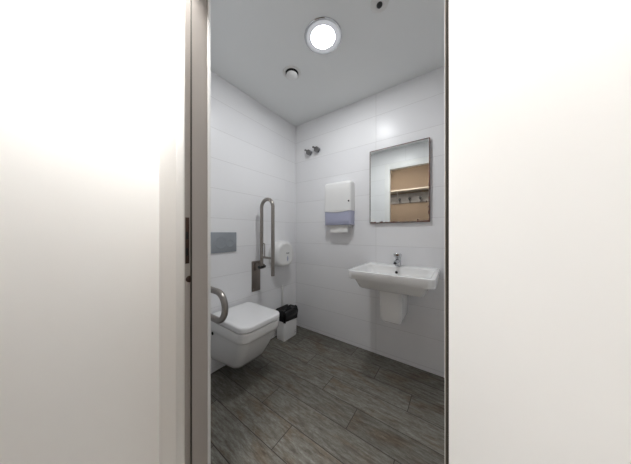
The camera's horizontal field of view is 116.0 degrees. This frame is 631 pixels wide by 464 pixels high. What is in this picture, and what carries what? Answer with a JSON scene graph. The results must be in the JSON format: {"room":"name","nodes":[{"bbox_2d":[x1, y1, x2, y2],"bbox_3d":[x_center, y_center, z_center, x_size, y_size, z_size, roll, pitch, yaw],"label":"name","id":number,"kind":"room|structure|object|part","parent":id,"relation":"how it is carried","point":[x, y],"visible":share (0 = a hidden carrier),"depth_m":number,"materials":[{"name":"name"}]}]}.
{"room":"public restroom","nodes":[
{"label":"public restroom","id":0,"kind":"room"},
{"bbox_2d":[0,0,158,463],"bbox_3d":[-1.098,-0.090,0.543,0.100,2.500,1.061,0,0,35],"label":"wall","id":1,"kind":"structure","parent":0,"point":[79,79],"depth_m":0.74,"materials":[{"name":"white paint"}]},
{"bbox_2d":[159,0,175,463],"bbox_3d":[0.247,-0.090,0.272,2.610,2.500,0.047,0,0,35],"label":"wall","id":2,"kind":"structure","parent":0,"point":[167,8],"depth_m":0.89,"materials":[{"name":"white paint"}]},
{"bbox_2d":[211,71,294,372],"bbox_3d":[-0.711,-0.090,1.925,0.100,2.500,1.645,0,0,35],"label":"wall","id":3,"kind":"structure","parent":0,"point":[253,147],"depth_m":1.91,"materials":[{"name":"white tile"}]},
{"bbox_2d":[211,286,227,323],"bbox_3d":[-0.738,0.433,1.237,0.650,0.303,0.104,0,0,35],"label":"grab bar","id":4,"kind":"object","parent":3,"relation":"attached to","point":[224,303],"visible":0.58,"depth_m":1.06,"materials":[{"name":"metal"}]},
{"bbox_2d":[211,232,235,253],"bbox_3d":[-0.796,0.081,1.706,0.016,0.176,0.245,0,0,35],"label":"flush plate","id":5,"kind":"object","parent":3,"relation":"attached to","point":[221,242],"visible":0.94,"depth_m":1.70,"materials":[{"name":"grey metal"}]},
{"bbox_2d":[211,302,278,367],"bbox_3d":[-0.574,0.851,1.617,0.482,0.395,0.382,0,0,35],"label":"toilet","id":6,"kind":"object","parent":3,"relation":"attached to","point":[248,328],"visible":0.8,"depth_m":1.50,"materials":[{"name":"white ceramic"}]},
{"bbox_3d":[-0.565,0.674,1.610,0.459,0.041,0.381,0,0,35],"label":"lid","id":7,"kind":"part","parent":6,"relation":"part of","materials":[{"name":"white plastic"}]},
{"bbox_2d":[252,198,274,291],"bbox_3d":[-0.495,0.122,1.916,0.265,0.926,0.104,0,0,35],"label":"grab bar","id":8,"kind":"object","parent":3,"relation":"attached to","point":[256,265],"visible":1,"depth_m":1.93,"materials":[{"name":"metal"}]},
{"bbox_3d":[-0.601,0.433,1.990,0.006,0.303,0.104,0,0,35],"label":"wall plate","id":9,"kind":"part","parent":8,"relation":"part of","materials":[{"name":"metal"}]},
{"bbox_3d":[-0.466,0.031,1.895,0.194,0.744,0.034,0,0,35],"label":"rail","id":10,"kind":"part","parent":8,"relation":"part of","materials":[{"name":"silver metal"}]},
{"bbox_2d":[268,241,293,266],"bbox_3d":[-0.375,0.230,2.198,0.136,0.284,0.284,0,0,35],"label":"dispenser","id":11,"kind":"object","parent":3,"relation":"attached to","point":[284,253],"visible":0.94,"depth_m":2.13,"materials":[{"name":"white plastic"}]},
{"bbox_2d":[211,325,444,463],"bbox_3d":[0.184,1.210,1.294,2.291,0.100,1.645,0,0,35],"label":"floor","id":12,"kind":"structure","parent":0,"point":[310,397],"depth_m":1.29,"materials":[{"name":"grey wood"}]},
{"bbox_2d":[282,285,283,305],"bbox_3d":[-0.381,0.882,2.282,0.025,0.555,0.080,0,0,35],"label":"toilet brush","id":13,"kind":"object","parent":12,"relation":"on","point":[282,285],"visible":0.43,"depth_m":2.27,"materials":[{"name":"white plastic"}]},
{"bbox_2d":[277,318,295,340],"bbox_3d":[-0.322,1.029,2.209,0.130,0.262,0.207,0,0,35],"label":"waste bin","id":14,"kind":"object","parent":12,"relation":"on","point":[286,331],"visible":0.68,"depth_m":2.13,"materials":[{"name":"white plastic"}]},
{"bbox_2d":[276,304,297,323],"bbox_3d":[-0.319,0.903,2.207,0.155,0.153,0.240,0,0,35],"label":"bag","id":15,"kind":"object","parent":14,"relation":"in","point":[286,313],"visible":0.9,"depth_m":2.17,"materials":[{"name":"black plastic"}]},
{"bbox_2d":[211,0,444,126],"bbox_3d":[0.209,-1.390,1.329,2.291,0.100,1.559,0,0,35],"label":"ceiling","id":16,"kind":"structure","parent":0,"point":[253,42],"depth_m":1.46,"materials":[{"name":"paint"}]},
{"bbox_2d":[283,66,300,79],"bbox_3d":[-0.197,-1.321,1.650,0.148,0.038,0.148,0,0,35],"label":"ceiling vent","id":17,"kind":"object","parent":16,"relation":"in","point":[290,72],"visible":1,"depth_m":1.63,"materials":[{"name":"white plastic"}]},
{"bbox_2d":[304,17,341,53],"bbox_3d":[0.052,-1.337,1.347,0.254,0.006,0.254,0,0,35],"label":"recessed light","id":18,"kind":"object","parent":16,"relation":"in","point":[323,35],"visible":1,"depth_m":1.33,"materials":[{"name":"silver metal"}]},
{"bbox_2d":[311,25,334,48],"bbox_3d":[0.052,-1.335,1.347,0.162,0.001,0.162,0,0,35],"label":"diffuser","id":19,"kind":"object","parent":18,"relation":"attached to","point":[323,36],"depth_m":1.34,"materials":[{"name":"white plastic"}]},
{"bbox_2d":[370,0,388,12],"bbox_3d":[0.373,-1.328,1.148,0.104,0.024,0.104,0,0,35],"label":"sensor","id":20,"kind":"object","parent":16,"relation":"attached to","point":[377,6],"visible":1,"depth_m":1.15,"materials":[{"name":"white plastic"}]},
{"bbox_2d":[295,66,444,377],"bbox_3d":[0.629,-0.090,1.925,2.091,2.500,0.100,0,0,35],"label":"wall","id":21,"kind":"structure","parent":0,"point":[330,303],"depth_m":1.95,"materials":[{"name":"white tile"}]},
{"bbox_2d":[304,149,312,155],"bbox_3d":[-0.085,-0.956,2.332,0.082,0.077,0.062,0,0,35],"label":"shutoff valve","id":22,"kind":"object","parent":21,"relation":"attached to","point":[308,152],"visible":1,"depth_m":2.31,"materials":[{"name":"silver metal"}]},
{"bbox_2d":[312,146,320,152],"bbox_3d":[0.009,-0.964,2.266,0.082,0.077,0.062,0,0,35],"label":"shutoff valve","id":23,"kind":"object","parent":21,"relation":"attached to","point":[316,149],"visible":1,"depth_m":2.25,"materials":[{"name":"silver metal"}]},
{"bbox_2d":[325,180,354,226],"bbox_3d":[0.245,-0.297,2.072,0.316,0.466,0.103,0,0,35],"label":"paper towel dispenser","id":24,"kind":"object","parent":21,"relation":"attached to","point":[339,196],"visible":1,"depth_m":2.02,"materials":[{"name":"white plastic"}]},
{"bbox_2d":[330,227,347,232],"bbox_3d":[0.244,-0.038,2.054,0.200,0.068,0.011,0,0,35],"label":"paper towel","id":25,"kind":"object","parent":24,"relation":"hanging from","point":[333,229],"visible":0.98,"depth_m":2.05,"materials":[{"name":"white paper"}]},
{"bbox_2d":[327,225,351,226],"bbox_3d":[0.251,-0.073,2.081,0.256,0.018,0.078,0,0,35],"label":"outlet","id":26,"kind":"object","parent":24,"relation":"attached to","point":[327,225],"depth_m":2.04,"materials":[{"name":"white plastic"}]},
{"bbox_2d":[348,262,439,323],"bbox_3d":[0.625,0.503,1.567,0.598,0.433,0.492,0,0,35],"label":"washbasin","id":27,"kind":"object","parent":21,"relation":"attached to","point":[395,284],"visible":0.99,"depth_m":1.52,"materials":[{"name":"white ceramic"}]},
{"bbox_2d":[348,262,439,296],"bbox_3d":[0.625,0.359,1.567,0.598,0.145,0.492,0,0,35],"label":"basin","id":28,"kind":"object","parent":27,"relation":"in","point":[415,281],"depth_m":1.44,"materials":[{"name":"white ceramic"}]},
{"bbox_2d":[393,253,401,266],"bbox_3d":[0.691,0.230,1.674,0.054,0.115,0.152,0,0,35],"label":"tap","id":29,"kind":"object","parent":27,"relation":"on","point":[397,262],"visible":1,"depth_m":1.67,"materials":[{"name":"silver metal"}]},
{"bbox_3d":[0.708,0.190,1.698,0.050,0.035,0.086,0,0,35],"label":"lever","id":30,"kind":"part","parent":29,"relation":"part of","materials":[{"name":"silver metal"}]},
{"bbox_2d":[370,137,429,223],"bbox_3d":[0.740,-0.440,1.773,0.509,0.696,0.022,0,0,35],"label":"wall mirror","id":31,"kind":"object","parent":21,"relation":"attached to","point":[399,174],"visible":1,"depth_m":1.75,"materials":[{"name":"grey mirror"}]},
{"bbox_3d":[-0.211,-0.090,0.647,2.191,2.500,0.039,0,0,35],"label":"wall","id":32,"kind":"structure","parent":0,"visible":0},
{"bbox_2d":[176,0,448,463],"bbox_3d":[-0.134,0.021,0.566,1.036,2.278,0.096,0,0,35],"label":"door frame","id":33,"kind":"structure","parent":32,"relation":"attached to","point":[193,17],"depth_m":0.80,"materials":[{"name":"beige paint"}]},
{"bbox_3d":[-0.161,0.021,0.528,1.036,2.278,0.003,0,0,35],"label":"architrave","id":34,"kind":"part","parent":33,"relation":"part of","materials":[{"name":"white paint"}]},
{"bbox_3d":[-0.512,0.030,0.786,0.003,0.184,0.014,0,0,35],"label":"strike plate","id":35,"kind":"part","parent":33,"relation":"part of","materials":[{"name":"brown metal"}]},
{"bbox_3d":[-0.110,0.021,0.600,0.999,2.278,0.012,0,0,35],"label":"architrave","id":36,"kind":"part","parent":33,"relation":"part of","materials":[{"name":"white paint"}]},
{"bbox_2d":[449,0,630,463],"bbox_3d":[0.244,0.058,-0.162,0.150,2.188,0.874,0,0,-7],"label":"door","id":37,"kind":"structure","parent":32,"relation":"in","point":[540,90],"depth_m":0.16,"materials":[{"name":"white paint"}]}
]}

